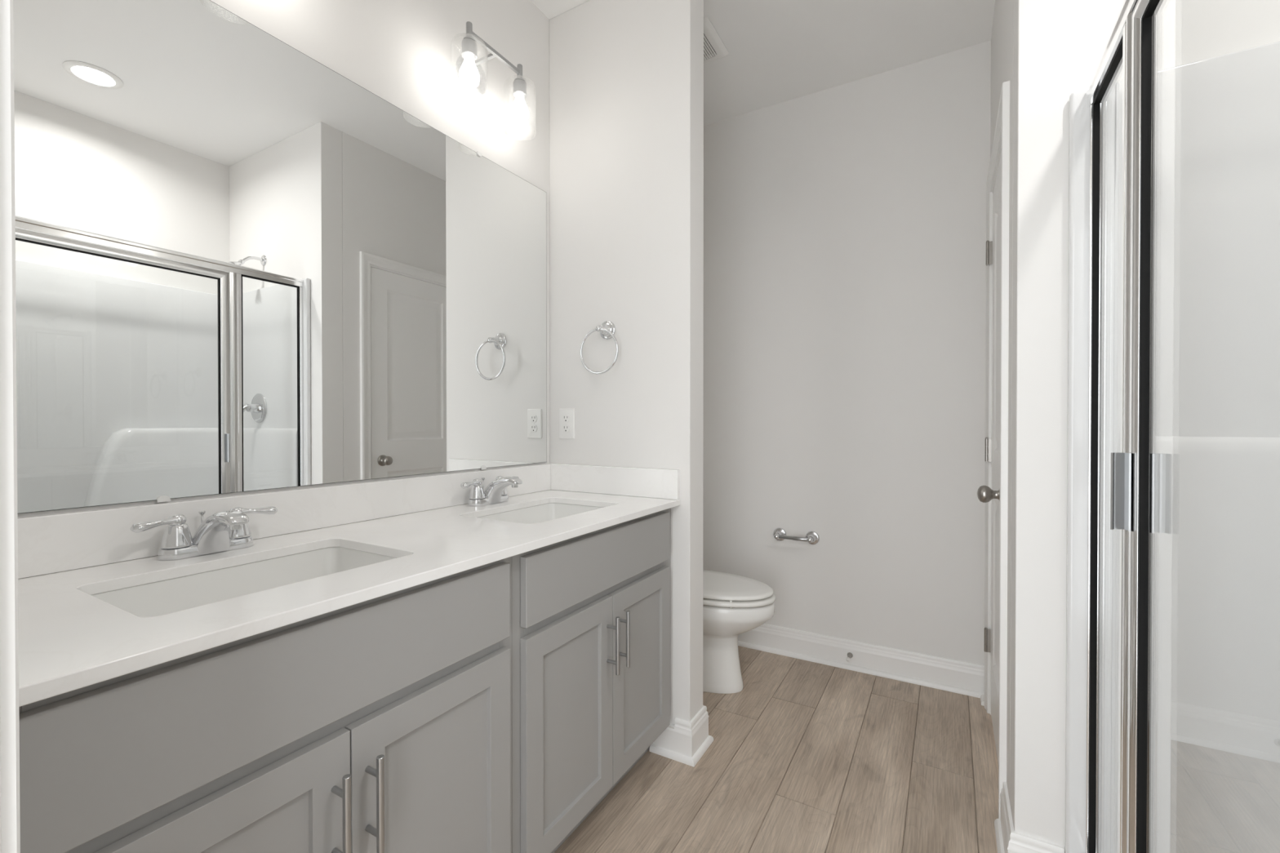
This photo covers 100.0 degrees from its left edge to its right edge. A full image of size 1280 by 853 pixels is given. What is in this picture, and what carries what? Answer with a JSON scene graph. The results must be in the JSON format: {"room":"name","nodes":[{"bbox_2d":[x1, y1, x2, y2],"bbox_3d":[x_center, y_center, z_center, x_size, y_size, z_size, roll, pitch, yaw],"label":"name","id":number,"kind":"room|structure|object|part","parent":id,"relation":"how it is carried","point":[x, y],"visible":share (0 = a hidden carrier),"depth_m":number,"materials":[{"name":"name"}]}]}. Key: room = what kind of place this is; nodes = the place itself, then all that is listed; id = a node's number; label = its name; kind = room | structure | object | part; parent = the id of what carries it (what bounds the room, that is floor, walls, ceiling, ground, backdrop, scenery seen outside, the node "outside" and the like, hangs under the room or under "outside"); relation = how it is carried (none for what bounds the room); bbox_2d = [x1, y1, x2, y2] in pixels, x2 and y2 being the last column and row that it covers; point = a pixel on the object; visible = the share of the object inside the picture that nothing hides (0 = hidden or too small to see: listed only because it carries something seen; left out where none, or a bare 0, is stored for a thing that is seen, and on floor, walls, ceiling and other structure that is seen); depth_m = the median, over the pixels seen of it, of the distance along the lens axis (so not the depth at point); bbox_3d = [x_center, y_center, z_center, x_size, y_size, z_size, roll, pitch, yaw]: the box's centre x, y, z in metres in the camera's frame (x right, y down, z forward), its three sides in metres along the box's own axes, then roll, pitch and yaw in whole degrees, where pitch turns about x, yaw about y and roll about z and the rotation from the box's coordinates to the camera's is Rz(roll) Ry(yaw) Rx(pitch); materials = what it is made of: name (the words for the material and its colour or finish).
{"room":"bathroom","nodes":[
{"label":"bathroom","id":0,"kind":"room"},
{"bbox_2d":[17,0,550,517],"bbox_3d":[-0.550,-0.234,1.916,0.120,2.743,2.806,0,0,30],"label":"wall","id":1,"kind":"structure","parent":0,"point":[399,51],"depth_m":1.66,"materials":[{"name":"white paint"}]},
{"bbox_2d":[13,0,546,514],"bbox_3d":[-0.748,-0.383,1.440,0.010,1.064,1.530,0,0,30],"label":"vanity mirror","id":2,"kind":"object","parent":1,"relation":"attached to","point":[241,265],"visible":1,"depth_m":1.20,"materials":[{"name":"silver glass"}]},
{"bbox_2d":[17,463,551,578],"bbox_3d":[-0.741,0.202,1.447,0.020,0.101,1.566,0,0,30],"label":"backsplash","id":3,"kind":"structure","parent":1,"relation":"attached to","point":[49,544],"depth_m":1.21,"materials":[{"name":"white stone"}]},
{"bbox_2d":[450,21,536,136],"bbox_3d":[-0.487,-1.104,1.730,0.169,0.224,0.327,0,0,30],"label":"vanity light","id":4,"kind":"object","parent":1,"relation":"attached to","point":[471,74],"visible":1,"depth_m":1.72,"materials":[{"name":"silver metal"}]},
{"bbox_3d":[-0.515,-1.188,1.618,0.038,0.055,0.038,0,0,30],"label":"stem","id":5,"kind":"part","parent":4,"relation":"part of","materials":[{"name":"silver metal"}]},
{"bbox_2d":[461,38,476,61],"bbox_3d":[-0.515,-1.135,1.619,0.045,0.042,0.045,0,0,30],"label":"socket","id":6,"kind":"object","parent":4,"relation":"attached to","point":[468,46],"depth_m":1.60,"materials":[{"name":"silver metal"}]},
{"bbox_3d":[-0.515,-1.067,1.619,0.059,0.091,0.059,0,0,30],"label":"bulb","id":7,"kind":"part","parent":4,"relation":"part of","materials":[{"name":"white glass"}]},
{"bbox_3d":[-0.515,-1.075,1.619,0.107,0.168,0.107,0,0,30],"label":"lamp shade","id":8,"kind":"part","parent":4,"relation":"part of","materials":[{"name":"clear glass"}]},
{"bbox_3d":[-0.552,-1.156,1.767,0.018,0.120,0.120,0,0,30],"label":"plate","id":9,"kind":"part","parent":4,"relation":"part of","materials":[{"name":"silver metal"}]},
{"bbox_3d":[-0.500,-1.190,1.737,0.102,0.010,0.011,0,0,30],"label":"arm","id":10,"kind":"part","parent":4,"relation":"part of","materials":[{"name":"silver metal"}]},
{"bbox_2d":[512,79,526,98],"bbox_3d":[-0.405,-1.136,1.809,0.045,0.042,0.045,0,0,30],"label":"socket","id":11,"kind":"object","parent":4,"relation":"attached to","point":[519,86],"depth_m":1.79,"materials":[{"name":"silver metal"}]},
{"bbox_3d":[-0.405,-1.189,1.809,0.038,0.055,0.038,0,0,30],"label":"stem","id":12,"kind":"part","parent":4,"relation":"part of","materials":[{"name":"silver metal"}]},
{"bbox_3d":[-0.405,-1.076,1.810,0.107,0.168,0.107,0,0,30],"label":"lamp shade","id":13,"kind":"part","parent":4,"relation":"part of","materials":[{"name":"clear glass"}]},
{"bbox_3d":[-0.405,-1.069,1.810,0.059,0.091,0.059,0,0,30],"label":"bulb","id":14,"kind":"part","parent":4,"relation":"part of","materials":[{"name":"white glass"}]},
{"bbox_2d":[549,0,703,724],"bbox_3d":[-0.065,-0.235,2.026,0.610,2.743,0.116,0,0,30],"label":"wall partition","id":15,"kind":"structure","parent":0,"point":[626,77],"depth_m":1.92,"materials":[{"name":"white paint"}]},
{"bbox_2d":[559,408,574,439],"bbox_3d":[-0.285,-0.011,2.082,0.074,0.119,0.009,0,0,30],"label":"wall outlet","id":16,"kind":"object","parent":15,"relation":"attached to","point":[566,415],"visible":1,"depth_m":2.08,"materials":[{"name":"white plastic"}]},
{"bbox_2d":[562,425,569,432],"bbox_3d":[-0.287,0.009,2.079,0.034,0.028,0.003,0,0,30],"label":"receptacle","id":17,"kind":"object","parent":16,"relation":"attached to","point":[566,428],"depth_m":2.08,"materials":[{"name":"white plastic"}]},
{"bbox_2d":[562,414,569,422],"bbox_3d":[-0.287,-0.030,2.079,0.034,0.028,0.003,0,0,30],"label":"receptacle","id":18,"kind":"object","parent":16,"relation":"attached to","point":[566,418],"depth_m":2.08,"materials":[{"name":"white plastic"}]},
{"bbox_2d":[579,320,618,374],"bbox_3d":[-0.137,-0.290,1.960,0.168,0.202,0.068,0,0,30],"label":"towel ring","id":19,"kind":"object","parent":15,"relation":"attached to","point":[606,330],"visible":1,"depth_m":1.96,"materials":[{"name":"silver metal"}]},
{"bbox_2d":[648,705,713,767],"bbox_3d":[-0.044,1.072,2.023,0.618,0.130,0.173,0,0,30],"label":"baseboard","id":20,"kind":"structure","parent":15,"relation":"attached to","point":[685,742],"depth_m":1.85,"materials":[{"name":"white paint"}]},
{"bbox_2d":[530,0,995,125],"bbox_3d":[0.601,-1.651,1.240,2.780,0.100,2.810,0,0,30],"label":"ceiling","id":21,"kind":"structure","parent":0,"point":[780,51],"depth_m":2.23,"materials":[{"name":"white paint"}]},
{"bbox_2d":[703,16,728,64],"bbox_3d":[0.205,-1.599,2.275,0.276,0.017,0.250,0,0,30],"label":"exhaust fan","id":22,"kind":"object","parent":21,"relation":"attached to","point":[714,49],"visible":0.27,"depth_m":2.24,"materials":[{"name":"white plastic"}]},
{"bbox_2d":[554,645,998,852],"bbox_3d":[0.380,1.175,0.880,2.847,0.060,3.690,0,0,30],"label":"floor","id":23,"kind":"structure","parent":0,"point":[808,757],"depth_m":1.75,"materials":[{"name":"brown wood"}]},
{"bbox_2d":[18,556,511,852],"bbox_3d":[-0.680,0.711,0.979,0.594,0.868,0.762,0,0,30],"label":"vanity cabinet","id":24,"kind":"object","parent":23,"relation":"on","point":[383,724],"visible":0.8,"depth_m":0.80,"materials":[{"name":"grey paint"}]},
{"bbox_3d":[-0.554,0.750,0.700,0.019,0.538,0.355,0,0,30],"label":"door","id":25,"kind":"part","parent":24,"relation":"part of","materials":[{"name":"grey paint"}]},
{"bbox_3d":[-0.453,0.605,0.816,0.039,0.157,0.012,0,0,30],"label":"handle","id":26,"kind":"part","parent":24,"relation":"part of","materials":[{"name":"silver metal"}]},
{"bbox_3d":[-0.426,0.605,0.863,0.039,0.157,0.012,0,0,30],"label":"handle","id":27,"kind":"part","parent":24,"relation":"part of","materials":[{"name":"silver metal"}]},
{"bbox_3d":[-0.376,0.748,1.010,0.019,0.538,0.354,0,0,30],"label":"door","id":28,"kind":"part","parent":24,"relation":"part of","materials":[{"name":"grey paint"}]},
{"bbox_2d":[511,508,670,852],"bbox_3d":[-0.299,0.706,1.639,0.594,0.868,0.762,0,0,30],"label":"vanity cabinet","id":29,"kind":"object","parent":23,"relation":"on","point":[591,611],"visible":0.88,"depth_m":1.40,"materials":[{"name":"grey paint"}]},
{"bbox_2d":[17,489,679,706],"bbox_3d":[-0.500,0.264,1.309,0.574,0.020,1.566,0,0,30],"label":"countertop","id":30,"kind":"structure","parent":29,"relation":"on","point":[70,638],"depth_m":0.90,"materials":[{"name":"white stone"}]},
{"bbox_2d":[129,506,277,560],"bbox_3d":[-0.869,0.210,1.085,0.188,0.090,0.187,0,0,-17],"label":"faucet","id":31,"kind":"object","parent":30,"relation":"on","point":[225,531],"visible":1,"depth_m":1.05,"materials":[{"name":"silver metal"}]},
{"bbox_3d":[-0.916,0.185,1.017,0.027,0.022,0.076,0,0,19],"label":"lever","id":32,"kind":"part","parent":31,"relation":"part of","materials":[{"name":"silver metal"}]},
{"bbox_3d":[-0.906,0.212,1.050,0.051,0.044,0.051,0,0,30],"label":"handle","id":33,"kind":"part","parent":31,"relation":"part of","materials":[{"name":"silver metal"}]},
{"bbox_3d":[-0.903,0.205,1.107,0.012,0.062,0.012,0,0,30],"label":"lift rod","id":34,"kind":"part","parent":31,"relation":"part of","materials":[{"name":"silver metal"}]},
{"bbox_3d":[-0.880,0.244,1.094,0.054,0.022,0.158,0,0,30],"label":"plate","id":35,"kind":"part","parent":31,"relation":"part of","materials":[{"name":"silver metal"}]},
{"bbox_3d":[-0.832,0.209,1.067,0.159,0.088,0.067,0,0,30],"label":"spout","id":36,"kind":"part","parent":31,"relation":"part of","materials":[{"name":"silver metal"}]},
{"bbox_3d":[-0.855,0.211,1.138,0.051,0.044,0.051,0,0,30],"label":"handle","id":37,"kind":"part","parent":31,"relation":"part of","materials":[{"name":"silver metal"}]},
{"bbox_3d":[-0.832,0.184,1.164,0.027,0.022,0.076,0,1,41],"label":"lever","id":38,"kind":"part","parent":31,"relation":"part of","materials":[{"name":"silver metal"}]},
{"bbox_2d":[91,546,395,617],"bbox_3d":[-0.680,0.349,0.975,0.343,0.145,0.480,0,0,30],"label":"sink","id":39,"kind":"object","parent":30,"relation":"in","point":[166,597],"visible":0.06,"depth_m":1.05,"materials":[{"name":"white ceramic"}]},
{"bbox_2d":[460,475,522,506],"bbox_3d":[-0.485,0.205,1.751,0.188,0.090,0.187,0,0,-17],"label":"faucet","id":40,"kind":"object","parent":30,"relation":"on","point":[495,491],"visible":1,"depth_m":1.71,"materials":[{"name":"silver metal"}]},
{"bbox_3d":[-0.532,0.180,1.683,0.027,0.022,0.076,0,0,19],"label":"lever","id":41,"kind":"part","parent":40,"relation":"part of","materials":[{"name":"silver metal"}]},
{"bbox_3d":[-0.521,0.207,1.717,0.051,0.044,0.051,0,0,30],"label":"handle","id":42,"kind":"part","parent":40,"relation":"part of","materials":[{"name":"silver metal"}]},
{"bbox_3d":[-0.518,0.200,1.774,0.012,0.062,0.012,0,0,30],"label":"lift rod","id":43,"kind":"part","parent":40,"relation":"part of","materials":[{"name":"silver metal"}]},
{"bbox_3d":[-0.496,0.240,1.761,0.054,0.022,0.158,0,0,30],"label":"plate","id":44,"kind":"part","parent":40,"relation":"part of","materials":[{"name":"silver metal"}]},
{"bbox_3d":[-0.448,0.205,1.733,0.159,0.088,0.067,0,0,30],"label":"spout","id":45,"kind":"part","parent":40,"relation":"part of","materials":[{"name":"silver metal"}]},
{"bbox_3d":[-0.470,0.206,1.805,0.051,0.044,0.051,0,0,30],"label":"handle","id":46,"kind":"part","parent":40,"relation":"part of","materials":[{"name":"silver metal"}]},
{"bbox_2d":[479,502,601,524],"bbox_3d":[-0.293,0.345,1.645,0.343,0.145,0.480,0,0,30],"label":"sink","id":47,"kind":"object","parent":30,"relation":"in","point":[540,513],"visible":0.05,"depth_m":1.83,"materials":[{"name":"white ceramic"}]},
{"bbox_2d":[551,463,679,499],"bbox_3d":[-0.106,0.198,1.974,0.552,0.101,0.020,0,0,30],"label":"side splash","id":48,"kind":"object","parent":30,"relation":"on","point":[660,483],"visible":1,"depth_m":1.95,"materials":[{"name":"white stone"}]},
{"bbox_3d":[-0.173,0.746,1.361,0.019,0.538,0.355,0,0,30],"label":"door","id":49,"kind":"part","parent":29,"relation":"part of","materials":[{"name":"grey paint"}]},
{"bbox_3d":[-0.084,0.371,1.513,0.019,0.160,0.712,0,0,30],"label":"drawer","id":50,"kind":"part","parent":29,"relation":"part of","materials":[{"name":"grey paint"}]},
{"bbox_3d":[-0.073,0.601,1.476,0.039,0.157,0.012,0,0,30],"label":"handle","id":51,"kind":"part","parent":29,"relation":"part of","materials":[{"name":"silver metal"}]},
{"bbox_3d":[-0.045,0.600,1.524,0.039,0.157,0.012,0,0,30],"label":"handle","id":52,"kind":"part","parent":29,"relation":"part of","materials":[{"name":"silver metal"}]},
{"bbox_3d":[0.005,0.743,1.670,0.019,0.538,0.354,0,0,30],"label":"door","id":53,"kind":"part","parent":29,"relation":"part of","materials":[{"name":"grey paint"}]},
{"bbox_2d":[702,569,775,693],"bbox_3d":[0.241,0.747,2.423,0.740,0.772,0.452,0,0,30],"label":"toilet","id":54,"kind":"object","parent":23,"relation":"on","point":[734,605],"visible":0.44,"depth_m":2.28,"materials":[{"name":"white ceramic"}]},
{"bbox_3d":[0.337,0.696,2.368,0.504,0.018,0.358,0,0,30],"label":"lid","id":55,"kind":"part","parent":54,"relation":"part of","materials":[{"name":"white plastic"}]},
{"bbox_3d":[0.343,0.723,2.364,0.506,0.017,0.371,0,0,30],"label":"seat","id":56,"kind":"part","parent":54,"relation":"part of","materials":[{"name":"white plastic"}]},
{"bbox_2d":[1065,40,1279,852],"bbox_3d":[1.031,0.184,0.401,0.902,1.927,1.522,0,0,30],"label":"shower stall","id":57,"kind":"object","parent":23,"relation":"on","point":[1216,677],"visible":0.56,"depth_m":1.15,"materials":[{"name":"white"}]},
{"bbox_2d":[1084,0,1163,852],"bbox_3d":[0.671,0.124,0.608,0.061,1.804,1.473,0,0,30],"label":"shower door frame","id":58,"kind":"structure","parent":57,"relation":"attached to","point":[1131,46],"depth_m":0.94,"materials":[{"name":"silver metal"}]},
{"bbox_3d":[0.848,0.114,0.949,0.026,0.136,0.022,0,0,30],"label":"door pull","id":59,"kind":"part","parent":58,"relation":"part of","materials":[{"name":"silver metal"}]},
{"bbox_3d":[0.893,0.130,0.972,0.030,1.731,0.050,0,0,30],"label":"post","id":60,"kind":"part","parent":58,"relation":"part of","materials":[{"name":"silver metal"}]},
{"bbox_3d":[0.605,0.133,0.470,0.031,1.724,1.101,0,0,30],"label":"door","id":61,"kind":"part","parent":58,"relation":"part of","materials":[{"name":"silver metal"}]},
{"bbox_2d":[702,40,991,665],"bbox_3d":[0.884,-0.239,2.642,1.640,2.743,0.116,0,0,30],"label":"wall","id":62,"kind":"structure","parent":0,"point":[845,224],"depth_m":2.50,"materials":[{"name":"white paint"}]},
{"bbox_2d":[773,528,819,544],"bbox_3d":[0.751,0.540,2.615,0.225,0.066,0.072,0,0,30],"label":"toilet paper holder","id":63,"kind":"object","parent":62,"relation":"attached to","point":[780,534],"visible":1,"depth_m":2.60,"materials":[{"name":"silver metal"}]},
{"bbox_3d":[0.682,0.540,2.655,0.066,0.066,0.072,0,0,30],"label":"post","id":64,"kind":"part","parent":63,"relation":"part of","materials":[{"name":"silver metal"}]},
{"bbox_3d":[0.820,0.541,2.576,0.066,0.066,0.072,0,0,30],"label":"post","id":65,"kind":"part","parent":63,"relation":"part of","materials":[{"name":"silver metal"}]},
{"bbox_2d":[845,652,853,662],"bbox_3d":[0.967,1.070,2.484,0.025,0.025,0.060,0,0,30],"label":"door stop","id":66,"kind":"object","parent":62,"relation":"attached to","point":[850,655],"visible":1,"depth_m":2.49,"materials":[{"name":"grey metal"}]},
{"bbox_2d":[737,623,984,697],"bbox_3d":[0.795,1.068,2.619,1.518,0.130,0.028,0,0,30],"label":"baseboard","id":67,"kind":"structure","parent":62,"relation":"attached to","point":[966,678],"depth_m":2.46,"materials":[{"name":"white paint"}]},
{"bbox_2d":[990,0,1013,800],"bbox_3d":[1.276,-0.233,1.809,0.115,2.743,0.936,0,0,30],"label":"wall","id":68,"kind":"structure","parent":0,"point":[1002,29],"depth_m":1.50,"materials":[{"name":"white paint"}]},
{"bbox_2d":[980,677,984,706],"bbox_3d":[1.417,1.071,2.207,0.028,0.130,0.064,0,0,30],"label":"baseboard","id":69,"kind":"structure","parent":68,"relation":"attached to","point":[982,696],"depth_m":2.20,"materials":[{"name":"white paint"}]},
{"bbox_2d":[977,151,1001,763],"bbox_3d":[1.218,0.109,1.859,0.104,2.034,0.626,0,0,30],"label":"door","id":70,"kind":"structure","parent":68,"relation":"in","point":[985,494],"depth_m":1.95,"materials":[{"name":"white paint"}]},
{"bbox_3d":[1.081,0.209,1.656,0.068,0.065,0.065,0,0,30],"label":"knob","id":71,"kind":"part","parent":70,"relation":"part of","materials":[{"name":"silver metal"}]},
{"bbox_2d":[984,80,1009,818],"bbox_3d":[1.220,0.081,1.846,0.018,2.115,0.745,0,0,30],"label":"trim","id":72,"kind":"structure","parent":68,"relation":"attached to","point":[1002,133],"depth_m":1.53,"materials":[{"name":"white paint"}]},
{"bbox_2d":[994,782,1064,852],"bbox_3d":[1.011,1.076,1.404,0.126,0.130,0.240,0,0,30],"label":"baseboard","id":73,"kind":"structure","parent":68,"relation":"attached to","point":[1008,841],"depth_m":1.34,"materials":[{"name":"white paint"}]},
{"bbox_2d":[1009,0,1279,852],"bbox_3d":[1.398,-0.228,1.132,1.002,2.743,0.115,0,0,30],"label":"wall","id":74,"kind":"structure","parent":0,"point":[1059,45],"depth_m":1.30,"materials":[{"name":"white paint"}]},
{"bbox_3d":[-0.078,-0.221,0.092,2.520,2.743,0.115,0,0,30],"label":"wall","id":75,"kind":"structure","parent":0,"visible":0},
{"bbox_2d":[0,711,1,852],"bbox_3d":[-0.142,0.110,0.130,0.800,2.081,0.118,0,0,30],"label":"trim","id":76,"kind":"structure","parent":75,"relation":"attached to","point":[0,712],"depth_m":0.37,"materials":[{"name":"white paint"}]},
{"bbox_2d":[0,0,20,852],"bbox_3d":[-0.108,0.088,0.188,0.886,2.124,0.018,0,0,30],"label":"trim","id":77,"kind":"structure","parent":75,"relation":"attached to","point":[9,619],"depth_m":0.38,"materials":[{"name":"white paint"}]}
]}

